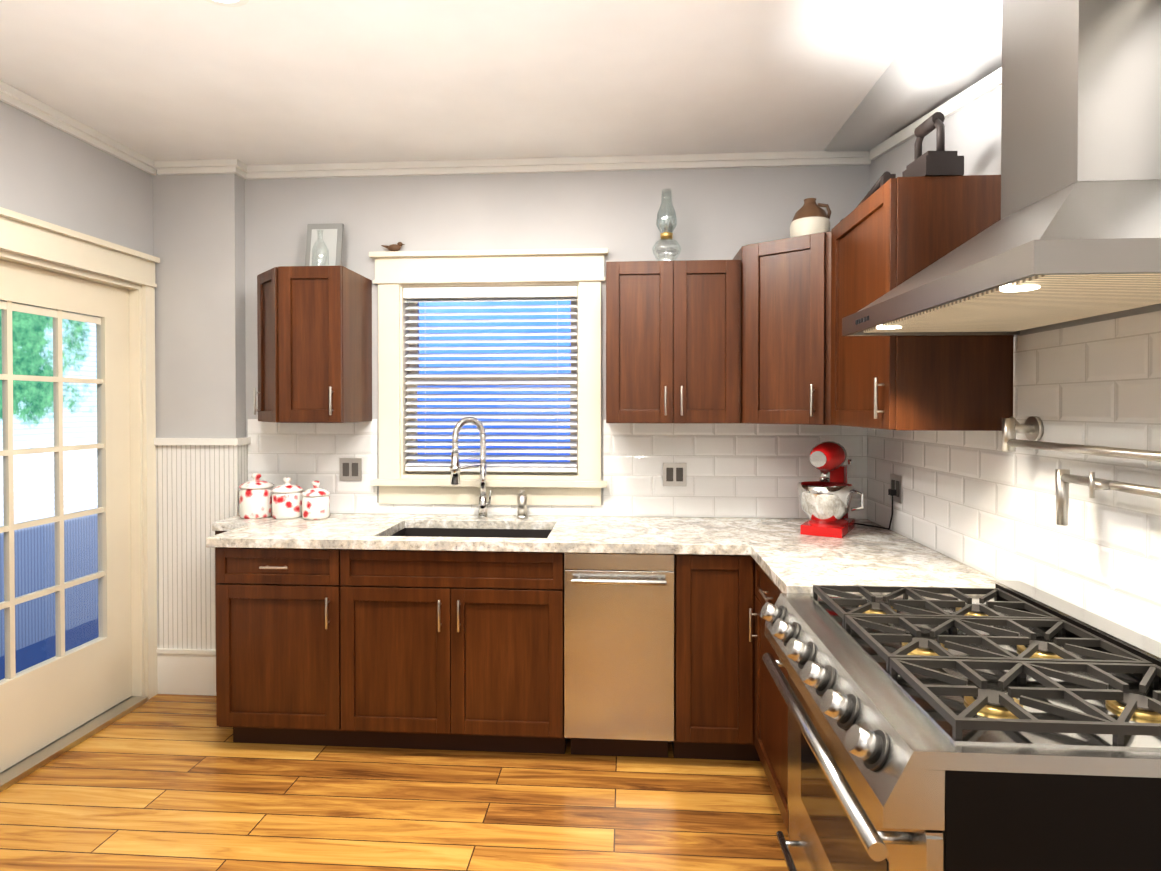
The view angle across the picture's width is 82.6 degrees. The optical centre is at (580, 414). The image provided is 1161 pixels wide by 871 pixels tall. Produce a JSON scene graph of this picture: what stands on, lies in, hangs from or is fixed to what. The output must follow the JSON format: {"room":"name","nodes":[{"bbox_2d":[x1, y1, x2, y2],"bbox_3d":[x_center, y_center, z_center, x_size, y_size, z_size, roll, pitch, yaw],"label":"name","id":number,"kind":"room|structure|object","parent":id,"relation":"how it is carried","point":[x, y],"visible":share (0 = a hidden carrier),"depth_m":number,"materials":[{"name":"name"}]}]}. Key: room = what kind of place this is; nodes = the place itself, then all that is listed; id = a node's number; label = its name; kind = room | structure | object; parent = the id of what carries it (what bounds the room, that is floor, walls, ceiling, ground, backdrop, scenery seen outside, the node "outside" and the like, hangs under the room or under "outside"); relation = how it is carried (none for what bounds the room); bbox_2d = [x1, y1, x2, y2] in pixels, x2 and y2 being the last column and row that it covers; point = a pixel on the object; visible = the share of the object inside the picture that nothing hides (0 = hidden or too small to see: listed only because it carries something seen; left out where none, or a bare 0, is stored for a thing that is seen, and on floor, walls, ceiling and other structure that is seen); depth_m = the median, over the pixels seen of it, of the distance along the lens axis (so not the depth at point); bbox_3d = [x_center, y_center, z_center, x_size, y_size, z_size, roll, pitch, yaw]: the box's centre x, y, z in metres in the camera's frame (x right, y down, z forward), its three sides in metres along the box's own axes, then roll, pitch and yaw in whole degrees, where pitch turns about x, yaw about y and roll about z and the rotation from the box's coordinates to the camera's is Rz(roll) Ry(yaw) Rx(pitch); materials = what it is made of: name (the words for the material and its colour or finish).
{"room":"kitchen","nodes":[
{"label":"kitchen","id":0,"kind":"room"},
{"bbox_2d":[0,100,153,255],"bbox_3d":[-2.414,0.102,0.912,0.150,2.700,4.940,0,1,4],"label":"wall","id":1,"kind":"structure","parent":0,"point":[53,175],"depth_m":2.86,"materials":[{"name":"grey paint"}]},
{"bbox_2d":[0,80,155,174],"bbox_3d":[-2.321,-1.217,0.892,0.035,0.059,4.940,0,1,4],"label":"crown molding","id":2,"kind":"structure","parent":1,"relation":"attached to","point":[53,117],"depth_m":2.84,"materials":[{"name":"white wood"}]},
{"bbox_2d":[0,207,159,791],"bbox_3d":[-2.266,0.325,2.737,0.199,2.215,1.245,0,1,4],"label":"french door","id":3,"kind":"structure","parent":1,"relation":"in","point":[62,701],"depth_m":3.02,"materials":[{"name":"beige wood"}]},
{"bbox_2d":[153,170,245,437],"bbox_3d":[-2.031,0.075,3.407,0.580,2.700,0.090,0,1,4],"label":"wall","id":4,"kind":"structure","parent":0,"point":[200,332],"depth_m":3.35,"materials":[{"name":"grey paint"}]},
{"bbox_2d":[156,648,215,695],"bbox_3d":[-1.948,1.309,3.357,0.453,0.232,0.025,0,1,4],"label":"baseboard","id":5,"kind":"structure","parent":4,"relation":"attached to","point":[186,671],"depth_m":3.34,"materials":[{"name":"white wood"}]},
{"bbox_2d":[156,159,247,178],"bbox_3d":[-1.912,-1.244,3.327,0.405,0.059,0.045,0,1,4],"label":"crown molding","id":6,"kind":"structure","parent":4,"relation":"attached to","point":[212,166],"depth_m":3.32,"materials":[{"name":"white wood"}]},
{"bbox_2d":[154,437,250,649],"bbox_3d":[-1.941,0.656,3.391,0.459,1.073,0.121,0,1,4],"label":"wainscoting","id":7,"kind":"structure","parent":4,"relation":"attached to","point":[199,481],"depth_m":3.35,"materials":[{"name":"white wood"}]},
{"bbox_2d":[0,694,788,870],"bbox_3d":[-0.550,1.503,0.848,3.880,0.100,5.330,0,1,4],"label":"floor","id":8,"kind":"structure","parent":0,"point":[167,782],"depth_m":2.41,"materials":[{"name":"brown wood"}]},
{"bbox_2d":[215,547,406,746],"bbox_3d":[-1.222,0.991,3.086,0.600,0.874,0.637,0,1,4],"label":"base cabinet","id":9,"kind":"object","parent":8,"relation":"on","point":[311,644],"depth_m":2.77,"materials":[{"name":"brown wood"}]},
{"bbox_2d":[564,553,674,756],"bbox_3d":[0.174,0.994,2.943,0.447,0.872,0.641,0,1,4],"label":"dishwasher","id":10,"kind":"object","parent":8,"relation":"on","point":[618,654],"visible":0.83,"depth_m":2.67,"materials":[{"name":"silver metal"}]},
{"bbox_2d":[672,554,738,759],"bbox_3d":[0.567,0.993,2.932,0.331,0.874,0.704,0,1,4],"label":"base cabinet","id":11,"kind":"object","parent":8,"relation":"on","point":[706,587],"depth_m":2.66,"materials":[{"name":"brown wood"}]},
{"bbox_2d":[739,555,788,833],"bbox_3d":[0.976,1.000,2.326,0.729,0.874,0.625,0,1,4],"label":"base cabinet","id":12,"kind":"object","parent":8,"relation":"on","point":[763,711],"depth_m":2.57,"materials":[{"name":"brown wood"}]},
{"bbox_2d":[206,513,912,554],"bbox_3d":[-0.183,0.634,3.002,3.134,0.240,0.660,0,1,4],"label":"countertop","id":13,"kind":"structure","parent":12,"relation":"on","point":[429,532],"depth_m":2.88,"materials":[{"name":"white stone"}]},
{"bbox_2d":[239,473,273,518],"bbox_3d":[-1.617,0.401,3.298,0.159,0.217,0.159,0,1,4],"label":"canister","id":14,"kind":"object","parent":13,"relation":"on","point":[255,497],"visible":0.96,"depth_m":3.24,"materials":[{"name":"ceramic"}]},
{"bbox_2d":[271,477,302,518],"bbox_3d":[-1.453,0.410,3.277,0.145,0.200,0.145,0,1,4],"label":"canister","id":15,"kind":"object","parent":13,"relation":"on","point":[287,496],"visible":0.96,"depth_m":3.22,"materials":[{"name":"ceramic"}]},
{"bbox_2d":[302,481,329,519],"bbox_3d":[-1.304,0.418,3.257,0.131,0.184,0.131,0,1,4],"label":"canister","id":16,"kind":"object","parent":13,"relation":"on","point":[315,502],"visible":0.98,"depth_m":3.21,"materials":[{"name":"ceramic"}]},
{"bbox_2d":[450,416,491,517],"bbox_3d":[-0.526,0.261,3.202,0.181,0.501,0.187,0,1,4],"label":"faucet","id":17,"kind":"object","parent":13,"relation":"on","point":[455,470],"visible":1,"depth_m":3.23,"materials":[{"name":"silver metal"}]},
{"bbox_2d":[516,490,527,518],"bbox_3d":[-0.288,0.443,3.244,0.059,0.135,0.091,0,1,4],"label":"soap dispenser","id":18,"kind":"object","parent":13,"relation":"on","point":[522,505],"visible":1,"depth_m":3.24,"materials":[{"name":"silver metal"}]},
{"bbox_2d":[797,441,863,537],"bbox_3d":[1.093,0.317,2.904,0.294,0.395,0.377,0,1,4],"label":"stand mixer","id":19,"kind":"object","parent":13,"relation":"on","point":[825,501],"visible":1,"depth_m":2.79,"materials":[{"name":"red metal"}]},
{"bbox_2d":[855,489,895,529],"bbox_3d":[1.289,0.418,2.972,0.164,0.187,0.228,0,1,4],"label":"cord","id":20,"kind":"object","parent":19,"relation":"attached to","point":[892,492],"visible":0.79,"depth_m":2.87,"materials":[{"name":"black rubber"}]},
{"bbox_2d":[746,541,996,596],"bbox_3d":[0.994,0.542,2.287,0.690,0.040,0.570,0,1,4],"label":"countertop","id":21,"kind":"structure","parent":12,"relation":"on","point":[786,555],"depth_m":2.28,"materials":[{"name":"white stone"}]},
{"bbox_2d":[760,580,1160,870],"bbox_3d":[0.889,0.973,1.537,0.777,0.945,0.930,0,1,4],"label":"range","id":22,"kind":"object","parent":8,"relation":"on","point":[1005,725],"visible":1,"depth_m":1.25,"materials":[{"name":"silver metal"}]},
{"bbox_2d":[0,0,939,164],"bbox_3d":[-0.550,-1.297,0.817,3.880,0.100,5.330,0,1,4],"label":"ceiling","id":23,"kind":"structure","parent":0,"point":[265,82],"depth_m":2.45,"materials":[{"name":"white paint"}]},
{"bbox_2d":[205,0,248,6],"bbox_3d":[-1.066,-1.252,1.940,0.170,0.013,0.170,0,1,4],"label":"recessed light","id":24,"kind":"object","parent":23,"relation":"in","point":[231,3],"visible":0.97,"depth_m":2.00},
{"bbox_2d":[245,164,869,518],"bbox_3d":[-0.376,0.074,3.416,3.880,2.700,0.150,0,1,4],"label":"wall","id":25,"kind":"structure","parent":0,"point":[725,213],"depth_m":3.32,"materials":[{"name":"grey paint"}]},
{"bbox_2d":[253,266,371,422],"bbox_3d":[-1.331,-0.323,3.198,0.503,0.720,0.400,0,1,4],"label":"upper cabinet","id":26,"kind":"object","parent":25,"relation":"attached to","point":[314,330],"visible":1,"depth_m":3.04,"materials":[{"name":"brown wood"}]},
{"bbox_2d":[312,230,328,265],"bbox_3d":[-1.245,-0.781,3.159,0.076,0.195,0.076,0,1,4],"label":"glass bottle","id":27,"kind":"object","parent":26,"relation":"on","point":[318,246],"visible":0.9,"depth_m":3.16,"materials":[{"name":"clear glass"}]},
{"bbox_2d":[305,223,343,265],"bbox_3d":[-1.276,-0.818,3.288,0.180,0.270,0.052,0,1,4],"label":"picture frame","id":28,"kind":"object","parent":26,"relation":"on","point":[332,236],"visible":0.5,"depth_m":3.28,"materials":[{"name":"grey"}]},
{"bbox_2d":[369,248,607,505],"bbox_3d":[-0.459,-0.182,3.381,1.203,1.274,0.195,0,1,4],"label":"window","id":29,"kind":"structure","parent":25,"relation":"in","point":[397,272],"depth_m":3.33,"materials":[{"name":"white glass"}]},
{"bbox_2d":[381,242,404,250],"bbox_3d":[-0.947,-0.846,3.339,0.121,0.052,0.032,0,1,4],"label":"bird figurine","id":30,"kind":"object","parent":29,"relation":"on","point":[395,247],"visible":0.9,"depth_m":3.33,"materials":[{"name":"brown"}]},
{"bbox_2d":[403,286,577,471],"bbox_3d":[-0.459,-0.178,3.382,0.891,0.939,0.064,0,1,4],"label":"window blinds","id":31,"kind":"object","parent":29,"relation":"attached to","point":[495,294],"visible":0.96,"depth_m":3.38,"materials":[{"name":"white plastic"}]},
{"bbox_2d":[248,419,866,518],"bbox_3d":[-0.165,0.268,3.325,3.128,0.484,0.008,0,1,4],"label":"wall tile","id":32,"kind":"structure","parent":25,"relation":"attached to","point":[739,470],"depth_m":3.28,"materials":[{"name":"white tile"}]},
{"bbox_2d":[339,458,361,480],"bbox_3d":[-1.178,0.283,3.385,0.116,0.116,0.008,0,1,4],"label":"electrical outlet","id":33,"kind":"object","parent":32,"relation":"attached to","point":[350,469],"visible":1,"depth_m":3.38,"materials":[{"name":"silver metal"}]},
{"bbox_2d":[663,463,686,485],"bbox_3d":[0.467,0.298,3.275,0.116,0.116,0.008,0,1,4],"label":"electrical outlet","id":34,"kind":"object","parent":32,"relation":"attached to","point":[674,474],"visible":1,"depth_m":3.27,"materials":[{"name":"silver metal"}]},
{"bbox_2d":[248,151,867,178],"bbox_3d":[-0.188,-1.244,3.289,3.110,0.059,0.050,0,1,4],"label":"crown molding","id":35,"kind":"structure","parent":25,"relation":"attached to","point":[795,158],"depth_m":3.28,"materials":[{"name":"white wood"}]},
{"bbox_2d":[606,260,740,422],"bbox_3d":[0.421,-0.322,3.080,0.595,0.720,0.400,0,1,4],"label":"upper cabinet","id":36,"kind":"object","parent":25,"relation":"attached to","point":[673,341],"visible":1,"depth_m":2.92,"materials":[{"name":"brown wood"}]},
{"bbox_2d":[653,188,680,260],"bbox_3d":[0.406,-0.871,3.118,0.138,0.375,0.137,0,1,4],"label":"oil lamp","id":37,"kind":"object","parent":36,"relation":"on","point":[668,235],"visible":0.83,"depth_m":3.10,"materials":[{"name":"clear glass"}]},
{"bbox_2d":[732,231,831,424],"bbox_3d":[1.049,-0.350,2.946,0.670,0.780,0.584,0,1,4],"label":"upper cabinet","id":38,"kind":"object","parent":25,"relation":"attached to","point":[785,330],"visible":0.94,"depth_m":2.77,"materials":[{"name":"brown wood"}]},
{"bbox_2d":[790,198,830,237],"bbox_3d":[1.031,-0.851,2.956,0.180,0.218,0.171,0,1,4],"label":"jug","id":39,"kind":"object","parent":38,"relation":"on","point":[811,216],"visible":0.73,"depth_m":2.90,"materials":[{"name":"beige ceramic"}]},
{"bbox_2d":[824,0,1001,151],"bbox_3d":[1.121,-0.856,0.709,0.230,0.779,5.030,0,1,4],"label":"ceiling","id":40,"kind":"structure","parent":0,"point":[950,49],"depth_m":2.27,"materials":[{"name":"white paint"}]},
{"bbox_2d":[870,86,1160,336],"bbox_3d":[1.306,0.105,0.632,0.150,2.700,5.180,0,1,4],"label":"wall","id":41,"kind":"structure","parent":0,"point":[973,133],"depth_m":2.24,"materials":[{"name":"grey paint"}]},
{"bbox_2d":[831,175,1013,430],"bbox_3d":[1.144,-0.344,2.334,0.398,0.780,0.620,0,1,4],"label":"upper cabinet","id":42,"kind":"object","parent":41,"relation":"attached to","point":[890,234],"visible":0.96,"depth_m":2.03,"materials":[{"name":"brown wood"}]},
{"bbox_2d":[841,171,895,220],"bbox_3d":[1.040,-0.778,2.410,0.050,0.085,0.410,0,1,4],"label":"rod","id":43,"kind":"object","parent":42,"relation":"on","point":[885,177],"visible":0.42,"depth_m":2.24,"materials":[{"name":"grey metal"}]},
{"bbox_2d":[902,112,963,176],"bbox_3d":[1.110,-0.836,2.132,0.117,0.208,0.234,0,1,-1],"label":"iron","id":44,"kind":"object","parent":42,"relation":"on","point":[940,161],"visible":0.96,"depth_m":2.03,"materials":[{"name":"grey"}]},
{"bbox_2d":[864,67,1001,164],"bbox_3d":[1.226,-0.830,0.703,0.019,0.829,5.030,0,1,4],"label":"crown molding","id":45,"kind":"structure","parent":41,"relation":"attached to","point":[993,81],"depth_m":2.38,"materials":[{"name":"white wood"}]},
{"bbox_2d":[842,0,1160,335],"bbox_3d":[1.029,-0.727,1.531,0.520,0.984,0.955,0,1,4],"label":"range hood","id":46,"kind":"object","parent":41,"relation":"attached to","point":[1074,233],"visible":1,"depth_m":1.44,"materials":[{"name":"silver metal"}]},
{"bbox_2d":[867,311,1160,642],"bbox_3d":[1.232,0.159,0.719,0.008,0.759,5.002,0,1,4],"label":"wall tile","id":47,"kind":"structure","parent":41,"relation":"attached to","point":[982,502],"depth_m":1.79,"materials":[{"name":"white tile"}]},
{"bbox_2d":[890,474,901,502],"bbox_3d":[1.368,0.321,2.866,0.008,0.116,0.116,0,1,4],"label":"electrical outlet","id":48,"kind":"object","parent":47,"relation":"attached to","point":[896,482],"visible":0.92,"depth_m":2.85,"materials":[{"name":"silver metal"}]},
{"bbox_2d":[1002,416,1160,525],"bbox_3d":[1.223,0.144,1.620,0.094,0.271,0.670,0,1,8],"label":"pot filler","id":49,"kind":"object","parent":47,"relation":"attached to","point":[1032,428],"visible":1,"depth_m":1.65,"materials":[{"name":"silver metal"}]},
{"label":"outside","id":50,"kind":"structure","parent":0,"visible":0},
{"bbox_2d":[0,309,97,656],"bbox_3d":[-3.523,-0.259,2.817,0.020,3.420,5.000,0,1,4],"label":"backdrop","id":51,"kind":"structure","parent":50,"point":[73,330],"depth_m":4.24,"materials":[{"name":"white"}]},
{"bbox_2d":[418,301,569,461],"bbox_3d":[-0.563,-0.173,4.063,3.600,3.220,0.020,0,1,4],"label":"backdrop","id":52,"kind":"structure","parent":50,"point":[494,344],"depth_m":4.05,"materials":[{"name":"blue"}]}
]}

